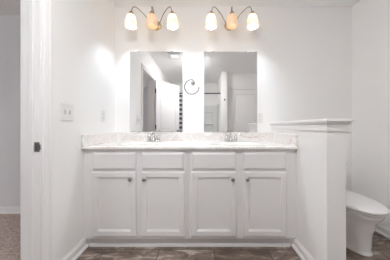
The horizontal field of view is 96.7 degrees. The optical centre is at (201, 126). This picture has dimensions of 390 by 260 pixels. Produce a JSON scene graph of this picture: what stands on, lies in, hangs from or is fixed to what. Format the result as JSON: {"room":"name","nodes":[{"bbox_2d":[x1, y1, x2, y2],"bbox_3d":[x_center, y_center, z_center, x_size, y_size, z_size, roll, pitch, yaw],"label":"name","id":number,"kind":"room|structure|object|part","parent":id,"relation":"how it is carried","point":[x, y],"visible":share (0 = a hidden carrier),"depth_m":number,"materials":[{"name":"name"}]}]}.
{"room":"bathroom","nodes":[
{"label":"bathroom","id":0,"kind":"room"},
{"bbox_2d":[0,15,19,205],"bbox_3d":[-2.922,-0.153,2.156,3.580,2.400,0.112,0,0,0],"label":"wall","id":1,"kind":"structure","parent":0,"point":[9,24],"depth_m":2.10,"materials":[{"name":"white paint"}]},
{"bbox_2d":[0,206,19,213],"bbox_3d":[-2.870,1.006,2.085,3.460,0.075,0.030,0,0,0],"label":"baseboard","id":2,"kind":"structure","parent":1,"relation":"attached to","point":[3,209],"depth_m":2.09,"materials":[{"name":"white wood"}]},
{"bbox_2d":[0,0,19,14],"bbox_3d":[-2.896,-1.431,0.050,3.632,0.157,4.324,0,0,0],"label":"ceiling","id":3,"kind":"structure","parent":0,"point":[7,7],"depth_m":1.97,"materials":[{"name":"white paint"}]},
{"bbox_2d":[53,0,114,259],"bbox_3d":[-1.076,-0.181,0.194,0.112,2.457,3.692,0,0,0],"label":"wall","id":4,"kind":"structure","parent":0,"point":[83,30],"depth_m":1.40,"materials":[{"name":"white paint"}]},
{"bbox_2d":[20,0,52,259],"bbox_3d":[-1.080,-0.011,0.735,0.160,2.116,0.862,0,0,0],"label":"door frame","id":5,"kind":"structure","parent":4,"relation":"attached to","point":[30,9],"depth_m":1.09,"materials":[{"name":"white wood"}]},
{"bbox_3d":[-1.032,0.129,1.088,0.039,0.060,0.004,0,0,0],"label":"strike plate","id":6,"kind":"part","parent":5,"relation":"part of","materials":[{"name":"black metal"}]},
{"bbox_2d":[60,102,72,120],"bbox_3d":[-1.010,-0.108,1.308,0.019,0.130,0.125,0,0,0],"label":"light switch","id":7,"kind":"object","parent":4,"relation":"attached to","point":[66,110],"visible":1,"depth_m":1.30,"materials":[{"name":"white plastic"}]},
{"bbox_2d":[61,238,88,259],"bbox_3d":[-1.005,1.006,0.370,0.030,0.083,2.300,0,0,0],"label":"baseboard","id":8,"kind":"structure","parent":4,"relation":"attached to","point":[82,245],"depth_m":1.40,"materials":[{"name":"white wood"}]},
{"bbox_2d":[101,110,104,121],"bbox_3d":[-1.015,-0.108,1.785,0.008,0.122,0.074,0,0,0],"label":"electrical outlet","id":9,"kind":"object","parent":4,"relation":"attached to","point":[102,111],"visible":1,"depth_m":1.77,"materials":[{"name":"white plastic"}]},
{"bbox_2d":[0,214,389,259],"bbox_3d":[-1.417,1.095,0.050,6.589,0.104,4.324,0,0,0],"label":"floor","id":10,"kind":"structure","parent":0,"point":[380,244],"depth_m":1.44,"materials":[{"name":"tile"}]},
{"bbox_2d":[84,149,187,246],"bbox_3d":[-0.569,0.621,1.738,0.898,0.852,0.597,0,0,0],"label":"vanity cabinet","id":11,"kind":"object","parent":10,"relation":"on","point":[133,197],"visible":0.94,"depth_m":1.48,"materials":[{"name":"white wood"}]},
{"bbox_3d":[-0.748,0.295,1.479,0.364,0.146,0.020,0,0,0],"label":"drawer","id":12,"kind":"part","parent":11,"relation":"part of","materials":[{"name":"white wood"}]},
{"bbox_3d":[-0.748,0.660,1.479,0.372,0.548,0.020,0,0,0],"label":"door","id":13,"kind":"part","parent":11,"relation":"part of","materials":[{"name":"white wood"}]},
{"bbox_3d":[-0.332,0.660,1.479,0.369,0.548,0.020,0,0,0],"label":"door","id":14,"kind":"part","parent":11,"relation":"part of","materials":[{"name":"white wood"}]},
{"bbox_3d":[-0.332,0.295,1.479,0.363,0.146,0.020,0,0,0],"label":"drawer","id":15,"kind":"part","parent":11,"relation":"part of","materials":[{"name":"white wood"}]},
{"bbox_2d":[188,149,295,246],"bbox_3d":[0.346,0.621,1.738,0.928,0.852,0.597,0,0,0],"label":"vanity cabinet","id":16,"kind":"object","parent":10,"relation":"on","point":[237,197],"visible":0.98,"depth_m":1.48,"materials":[{"name":"white wood"}]},
{"bbox_2d":[81,132,297,148],"bbox_3d":[-0.104,0.191,1.749,1.829,0.242,0.578,0,0,0],"label":"countertop","id":17,"kind":"structure","parent":16,"relation":"on","point":[117,140],"depth_m":1.82,"materials":[{"name":"stone"}]},
{"bbox_2d":[122,143,169,144],"bbox_3d":[-0.540,0.242,1.700,0.468,0.140,0.312,0,0,0],"label":"sink basin","id":18,"kind":"object","parent":17,"relation":"in","point":[122,143],"depth_m":1.83,"materials":[{"name":"white ceramic"}]},
{"bbox_2d":[145,131,161,141],"bbox_3d":[-0.537,0.108,1.910,0.150,0.119,0.152,0,0,43],"label":"faucet","id":19,"kind":"object","parent":17,"relation":"on","point":[152,133],"visible":1,"depth_m":1.91,"materials":[{"name":"silver metal"}]},
{"bbox_3d":[-0.535,0.101,1.878,0.044,0.104,0.137,0,0,0],"label":"spout","id":20,"kind":"part","parent":19,"relation":"part of","materials":[{"name":"silver metal"}]},
{"bbox_2d":[223,131,239,141],"bbox_3d":[0.320,0.108,1.910,0.150,0.119,0.152,0,0,43],"label":"faucet","id":21,"kind":"object","parent":17,"relation":"on","point":[231,132],"visible":1,"depth_m":1.91,"materials":[{"name":"silver metal"}]},
{"bbox_2d":[212,143,258,144],"bbox_3d":[0.320,0.242,1.700,0.468,0.140,0.312,0,0,0],"label":"sink basin","id":22,"kind":"object","parent":17,"relation":"in","point":[212,143],"depth_m":1.83,"materials":[{"name":"white ceramic"}]},
{"bbox_3d":[0.101,0.660,1.479,0.381,0.548,0.020,0,0,0],"label":"door","id":23,"kind":"part","parent":16,"relation":"part of","materials":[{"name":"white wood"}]},
{"bbox_3d":[0.101,0.295,1.479,0.374,0.146,0.020,0,0,0],"label":"drawer","id":24,"kind":"part","parent":16,"relation":"part of","materials":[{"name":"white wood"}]},
{"bbox_3d":[0.534,0.295,1.479,0.364,0.146,0.020,0,0,0],"label":"drawer","id":25,"kind":"part","parent":16,"relation":"part of","materials":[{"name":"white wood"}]},
{"bbox_3d":[0.534,0.660,1.479,0.370,0.548,0.020,0,0,0],"label":"door","id":26,"kind":"part","parent":16,"relation":"part of","materials":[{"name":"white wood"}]},
{"bbox_2d":[346,163,389,256],"bbox_3d":[1.349,0.711,1.661,0.396,0.672,0.725,0,0,0],"label":"toilet","id":27,"kind":"object","parent":10,"relation":"on","point":[363,213],"visible":0.45,"depth_m":1.41,"materials":[{"name":"white ceramic"}]},
{"bbox_3d":[1.349,0.683,1.554,0.370,0.016,0.493,0,0,0],"label":"seat","id":28,"kind":"part","parent":27,"relation":"part of","materials":[{"name":"white plastic"}]},
{"bbox_3d":[1.349,0.668,1.562,0.378,0.053,0.526,0,0,0],"label":"lid","id":29,"kind":"part","parent":27,"relation":"part of","materials":[{"name":"white plastic"}]},
{"bbox_2d":[115,7,351,190],"bbox_3d":[0.399,-0.181,2.096,2.957,2.457,0.112,0,0,0],"label":"wall","id":30,"kind":"structure","parent":0,"point":[304,54],"depth_m":2.04,"materials":[{"name":"white paint"}]},
{"bbox_2d":[125,6,177,30],"bbox_3d":[-0.532,-1.167,1.908,0.558,0.230,0.263,0,0,0],"label":"vanity light","id":31,"kind":"object","parent":30,"relation":"attached to","point":[152,23],"visible":1,"depth_m":1.81,"materials":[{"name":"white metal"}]},
{"bbox_3d":[-0.752,-1.121,1.835,0.118,0.135,0.118,0,0,0],"label":"lamp shade","id":32,"kind":"part","parent":31,"relation":"part of","materials":[{"name":"white glass"}]},
{"bbox_3d":[-0.530,-1.121,1.835,0.118,0.134,0.118,0,0,0],"label":"lamp shade","id":33,"kind":"part","parent":31,"relation":"part of","materials":[{"name":"pink glass"}]},
{"bbox_3d":[-0.312,-1.120,1.835,0.118,0.136,0.118,0,0,0],"label":"lamp shade","id":34,"kind":"part","parent":31,"relation":"part of","materials":[{"name":"white glass"}]},
{"bbox_2d":[130,51,182,131],"bbox_3d":[-0.537,-0.407,2.035,0.616,0.958,0.010,0,0,0],"label":"mirror","id":35,"kind":"object","parent":30,"relation":"attached to","point":[156,78],"visible":1,"depth_m":2.03,"materials":[{"name":"grey mirror"}]},
{"bbox_2d":[184,79,198,94],"bbox_3d":[-0.117,-0.455,2.010,0.176,0.176,0.058,0,0,0],"label":"towel ring","id":36,"kind":"object","parent":30,"relation":"attached to","point":[193,81],"visible":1,"depth_m":1.99,"materials":[{"name":"silver metal"}]},
{"bbox_2d":[115,132,270,140],"bbox_3d":[-0.104,0.119,2.029,1.829,0.098,0.020,0,0,0],"label":"backsplash","id":37,"kind":"structure","parent":30,"relation":"attached to","point":[120,136],"depth_m":2.02,"materials":[{"name":"stone"}]},
{"bbox_2d":[204,51,256,131],"bbox_3d":[0.336,-0.407,2.035,0.624,0.958,0.010,0,0,0],"label":"mirror","id":38,"kind":"object","parent":30,"relation":"attached to","point":[230,78],"visible":1,"depth_m":2.03,"materials":[{"name":"grey mirror"}]},
{"bbox_2d":[206,6,257,30],"bbox_3d":[0.316,-1.167,1.908,0.558,0.230,0.263,0,0,0],"label":"vanity light","id":39,"kind":"object","parent":30,"relation":"attached to","point":[252,22],"visible":1,"depth_m":1.81,"materials":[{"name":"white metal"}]},
{"bbox_3d":[0.096,-1.121,1.835,0.118,0.135,0.118,0,0,0],"label":"lamp shade","id":40,"kind":"part","parent":39,"relation":"part of","materials":[{"name":"white glass"}]},
{"bbox_3d":[0.318,-1.121,1.835,0.118,0.134,0.118,0,0,0],"label":"lamp shade","id":41,"kind":"part","parent":39,"relation":"part of","materials":[{"name":"pink glass"}]},
{"bbox_3d":[0.536,-1.120,1.835,0.118,0.136,0.118,0,0,0],"label":"lamp shade","id":42,"kind":"part","parent":39,"relation":"part of","materials":[{"name":"white glass"}]},
{"bbox_2d":[257,113,262,122],"bbox_3d":[0.682,-0.101,2.035,0.074,0.122,0.008,0,0,0],"label":"electrical outlet","id":43,"kind":"object","parent":30,"relation":"attached to","point":[259,115],"visible":1,"depth_m":2.03,"materials":[{"name":"white plastic"}]},
{"bbox_2d":[111,0,359,6],"bbox_3d":[0.399,-1.460,0.250,2.957,0.100,3.804,0,0,0],"label":"ceiling","id":44,"kind":"structure","parent":0,"point":[117,3],"depth_m":1.99,"materials":[{"name":"white paint"}]},
{"bbox_2d":[271,129,345,259],"bbox_3d":[0.874,0.510,1.583,0.123,1.074,0.915,0,0,0],"label":"wall","id":45,"kind":"structure","parent":0,"point":[320,155],"depth_m":1.18,"materials":[{"name":"white paint"}]},
{"bbox_2d":[291,239,313,259],"bbox_3d":[0.874,1.006,1.583,0.183,0.083,0.915,0,0,0],"label":"baseboard","id":46,"kind":"structure","parent":45,"relation":"attached to","point":[299,249],"depth_m":1.40,"materials":[{"name":"white wood"}]},
{"bbox_2d":[269,119,353,130],"bbox_3d":[0.875,-0.010,1.567,0.180,0.078,0.945,0,0,0],"label":"wall cap","id":47,"kind":"object","parent":45,"relation":"attached to","point":[317,124],"visible":1,"depth_m":1.21,"materials":[{"name":"white wood"}]},
{"bbox_2d":[352,0,389,228],"bbox_3d":[1.821,-0.181,0.679,0.112,2.457,2.722,0,0,0],"label":"wall","id":48,"kind":"structure","parent":0,"point":[370,18],"depth_m":1.82,"materials":[{"name":"white paint"}]},
{"bbox_2d":[375,223,389,239],"bbox_3d":[1.750,1.006,0.735,0.030,0.083,2.610,0,0,0],"label":"baseboard","id":49,"kind":"structure","parent":48,"relation":"attached to","point":[380,229],"depth_m":1.67,"materials":[{"name":"white wood"}]}
]}

